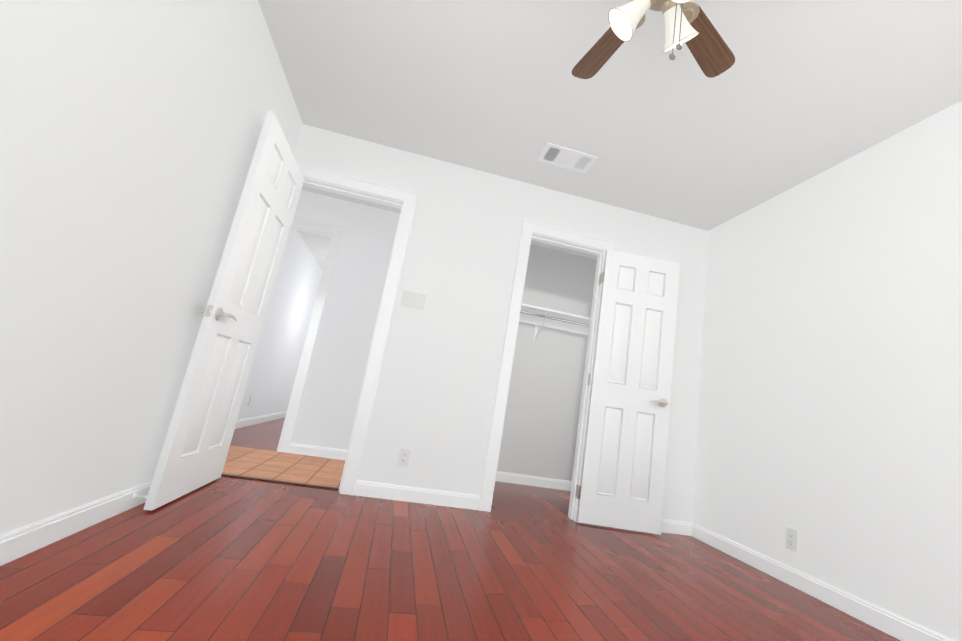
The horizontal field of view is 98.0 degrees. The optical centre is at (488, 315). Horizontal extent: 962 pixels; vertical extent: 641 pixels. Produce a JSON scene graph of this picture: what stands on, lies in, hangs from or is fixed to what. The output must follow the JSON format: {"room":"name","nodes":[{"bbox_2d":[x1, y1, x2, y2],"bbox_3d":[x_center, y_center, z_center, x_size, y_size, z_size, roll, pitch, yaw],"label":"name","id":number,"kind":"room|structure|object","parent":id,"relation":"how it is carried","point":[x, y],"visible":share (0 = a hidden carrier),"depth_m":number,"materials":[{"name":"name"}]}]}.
{"room":"empty bedroom","nodes":[
{"label":"empty bedroom","id":0,"kind":"room"},
{"bbox_2d":[0,0,302,534],"bbox_3d":[-1.199,-0.553,0.901,0.120,2.440,3.870,11,-12,-10],"label":"wall","id":1,"kind":"structure","parent":0,"point":[130,131],"depth_m":1.44,"materials":[{"name":"white paint"}]},
{"bbox_2d":[0,480,151,565],"bbox_3d":[-1.334,0.604,0.727,0.014,0.092,3.750,11,-12,-10],"label":"baseboard","id":2,"kind":"structure","parent":1,"relation":"attached to","point":[21,542],"depth_m":1.47,"materials":[{"name":"white paint"}]},
{"bbox_2d":[133,493,146,498],"bbox_3d":[-1.536,0.802,1.853,0.058,0.022,0.022,11,-12,-10],"label":"door stop","id":3,"kind":"object","parent":2,"relation":"attached to","point":[135,495],"visible":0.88,"depth_m":1.85,"materials":[{"name":"white paint"}]},
{"bbox_2d":[237,229,322,419],"bbox_3d":[-2.771,0.162,5.457,0.120,2.440,3.200,11,-12,-10],"label":"wall","id":4,"kind":"structure","parent":0,"point":[271,379],"depth_m":5.58,"materials":[{"name":"white paint"}]},
{"bbox_2d":[235,411,286,428],"bbox_3d":[-2.894,1.308,5.225,0.014,0.092,3.200,11,-12,-10],"label":"baseboard","id":5,"kind":"structure","parent":4,"relation":"attached to","point":[241,423],"depth_m":5.27,"materials":[{"name":"white paint"}]},
{"bbox_2d":[222,445,344,487],"bbox_3d":[-1.397,1.174,3.225,2.410,0.004,1.075,11,-12,-10],"label":"floor","id":6,"kind":"structure","parent":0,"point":[270,464],"depth_m":3.12,"materials":[{"name":"tile"}]},
{"bbox_2d":[281,190,399,449],"bbox_3d":[-0.581,0.252,4.184,4.190,2.440,0.120,11,-12,-10],"label":"wall","id":7,"kind":"structure","parent":0,"point":[327,409],"depth_m":4.00,"materials":[{"name":"white paint"}]},
{"bbox_2d":[277,216,343,452],"bbox_3d":[-2.035,0.081,3.830,0.895,2.160,0.024,11,-12,-10],"label":"door frame","id":8,"kind":"structure","parent":7,"relation":"attached to","point":[336,231],"depth_m":3.91,"materials":[{"name":"white paint"}]},
{"bbox_2d":[287,442,346,459],"bbox_3d":[-1.053,1.313,3.824,1.485,0.092,0.014,11,-12,-10],"label":"baseboard","id":9,"kind":"structure","parent":7,"relation":"attached to","point":[316,451],"depth_m":3.74,"materials":[{"name":"white paint"}]},
{"bbox_2d":[0,417,900,640],"bbox_3d":[-0.545,1.321,3.103,4.310,0.060,8.490,11,-12,-10],"label":"floor","id":10,"kind":"structure","parent":0,"point":[223,558],"depth_m":1.65,"materials":[{"name":"brown wood"}]},
{"bbox_2d":[221,473,338,489],"bbox_3d":[-1.325,1.069,2.688,0.740,0.007,0.033,11,-12,-10],"label":"threshold","id":11,"kind":"object","parent":10,"relation":"on","point":[279,481],"visible":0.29,"depth_m":2.68,"materials":[{"name":"brown wood"}]},
{"bbox_2d":[294,124,707,521],"bbox_3d":[-0.339,0.049,3.047,4.190,2.440,0.120,11,-12,-10],"label":"wall","id":12,"kind":"structure","parent":0,"point":[434,401],"depth_m":3.08,"materials":[{"name":"white paint"}]},
{"bbox_2d":[143,110,303,510],"bbox_3d":[-1.405,-0.059,2.392,0.152,2.018,0.752,11,-12,-10],"label":"entry door","id":13,"kind":"structure","parent":12,"relation":"in","point":[195,449],"depth_m":2.25,"materials":[{"name":"white paint"}]},
{"bbox_2d":[222,163,417,495],"bbox_3d":[-1.149,0.043,2.876,0.920,2.122,0.168,11,-12,-10],"label":"door frame","id":14,"kind":"structure","parent":12,"relation":"attached to","point":[409,200],"depth_m":2.95,"materials":[{"name":"white paint"}]},
{"bbox_2d":[397,448,410,467],"bbox_3d":[-0.561,0.943,2.774,0.070,0.115,0.008,11,-12,-10],"label":"outlet","id":15,"kind":"object","parent":12,"relation":"attached to","point":[403,458],"visible":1,"depth_m":2.77,"materials":[{"name":"white plastic"}]},
{"bbox_2d":[400,290,426,309],"bbox_3d":[-0.531,-0.109,2.966,0.166,0.115,0.011,11,-12,-10],"label":"light switch","id":16,"kind":"object","parent":12,"relation":"attached to","point":[414,300],"visible":1,"depth_m":2.97,"materials":[{"name":"white plastic"}]},
{"bbox_2d":[354,480,479,509],"bbox_3d":[-0.459,1.182,2.750,0.818,0.092,0.014,11,-12,-10],"label":"baseboard","id":17,"kind":"structure","parent":12,"relation":"attached to","point":[362,488],"depth_m":2.74,"materials":[{"name":"white paint"}]},
{"bbox_2d":[478,219,616,521],"bbox_3d":[0.460,0.405,3.154,0.650,2.052,0.122,11,-12,-10],"label":"door frame","id":18,"kind":"structure","parent":12,"relation":"attached to","point":[599,253],"depth_m":3.22,"materials":[{"name":"white paint"}]},
{"bbox_2d":[575,273,601,497],"bbox_3d":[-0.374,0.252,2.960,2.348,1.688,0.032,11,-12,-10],"label":"jamb hinge leaves","id":19,"kind":"object","parent":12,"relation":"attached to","point":[576,492],"visible":0.48,"depth_m":3.15,"materials":[{"name":"white metal"}]},
{"bbox_2d":[576,249,679,534],"bbox_3d":[1.070,0.507,3.127,0.622,2.018,0.152,10,-12,-4],"label":"closet door","id":20,"kind":"structure","parent":12,"relation":"in","point":[622,482],"depth_m":3.09,"materials":[{"name":"white paint"}]},
{"bbox_2d":[662,519,691,535],"bbox_3d":[1.095,1.497,3.024,0.820,0.092,0.014,11,-12,-10],"label":"baseboard","id":21,"kind":"structure","parent":12,"relation":"attached to","point":[668,526],"depth_m":3.07,"materials":[{"name":"white paint"}]},
{"bbox_2d":[497,245,596,480],"bbox_3d":[0.819,0.410,3.842,1.540,2.440,1.060,11,-12,-10],"label":"wall","id":22,"kind":"structure","parent":0,"point":[540,429],"depth_m":4.30,"materials":[{"name":"white paint"}]},
{"bbox_2d":[495,471,571,490],"bbox_3d":[0.524,1.634,4.103,1.540,0.092,0.014,11,-12,-10],"label":"baseboard","id":23,"kind":"structure","parent":22,"relation":"attached to","point":[529,480],"depth_m":4.07,"materials":[{"name":"white paint"}]},
{"bbox_2d":[519,303,589,340],"bbox_3d":[0.799,0.158,4.245,1.538,0.279,0.359,11,-12,-10],"label":"shelf","id":24,"kind":"object","parent":22,"relation":"attached to","point":[536,316],"visible":0.62,"depth_m":4.24,"materials":[{"name":"white paint"}]},
{"bbox_2d":[258,0,961,270],"bbox_3d":[-0.143,-1.111,3.623,4.310,0.100,8.490,11,-12,-10],"label":"ceiling","id":25,"kind":"structure","parent":0,"point":[798,92],"depth_m":2.26,"materials":[{"name":"white paint"}]},
{"bbox_2d":[537,143,597,172],"bbox_3d":[0.548,-1.092,2.916,0.365,0.008,0.215,11,-12,-10],"label":"ceiling vent","id":26,"kind":"object","parent":25,"relation":"in","point":[566,158],"visible":1,"depth_m":2.91,"materials":[{"name":"white metal"}]},
{"bbox_2d":[572,0,734,78],"bbox_3d":[0.576,-1.093,1.460,0.978,0.598,0.988,11,-12,-10],"label":"ceiling fan","id":27,"kind":"object","parent":25,"relation":"hanging from","point":[690,25],"visible":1,"depth_m":1.59,"materials":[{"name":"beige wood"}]},
{"bbox_2d":[692,100,961,640],"bbox_3d":[2.018,0.240,2.119,0.120,2.440,5.170,11,-12,-10],"label":"wall","id":28,"kind":"structure","parent":0,"point":[829,428],"depth_m":2.23,"materials":[{"name":"white paint"}]},
{"bbox_2d":[786,527,797,552],"bbox_3d":[1.704,1.259,2.353,0.008,0.115,0.070,11,-12,-10],"label":"outlet","id":29,"kind":"object","parent":28,"relation":"attached to","point":[791,539],"visible":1,"depth_m":2.35,"materials":[{"name":"white plastic"}]},
{"bbox_2d":[692,523,953,640],"bbox_3d":[1.887,1.259,1.297,0.014,0.092,3.750,11,-12,-10],"label":"baseboard","id":30,"kind":"structure","parent":28,"relation":"attached to","point":[896,626],"depth_m":2.11,"materials":[{"name":"white paint"}]}
]}

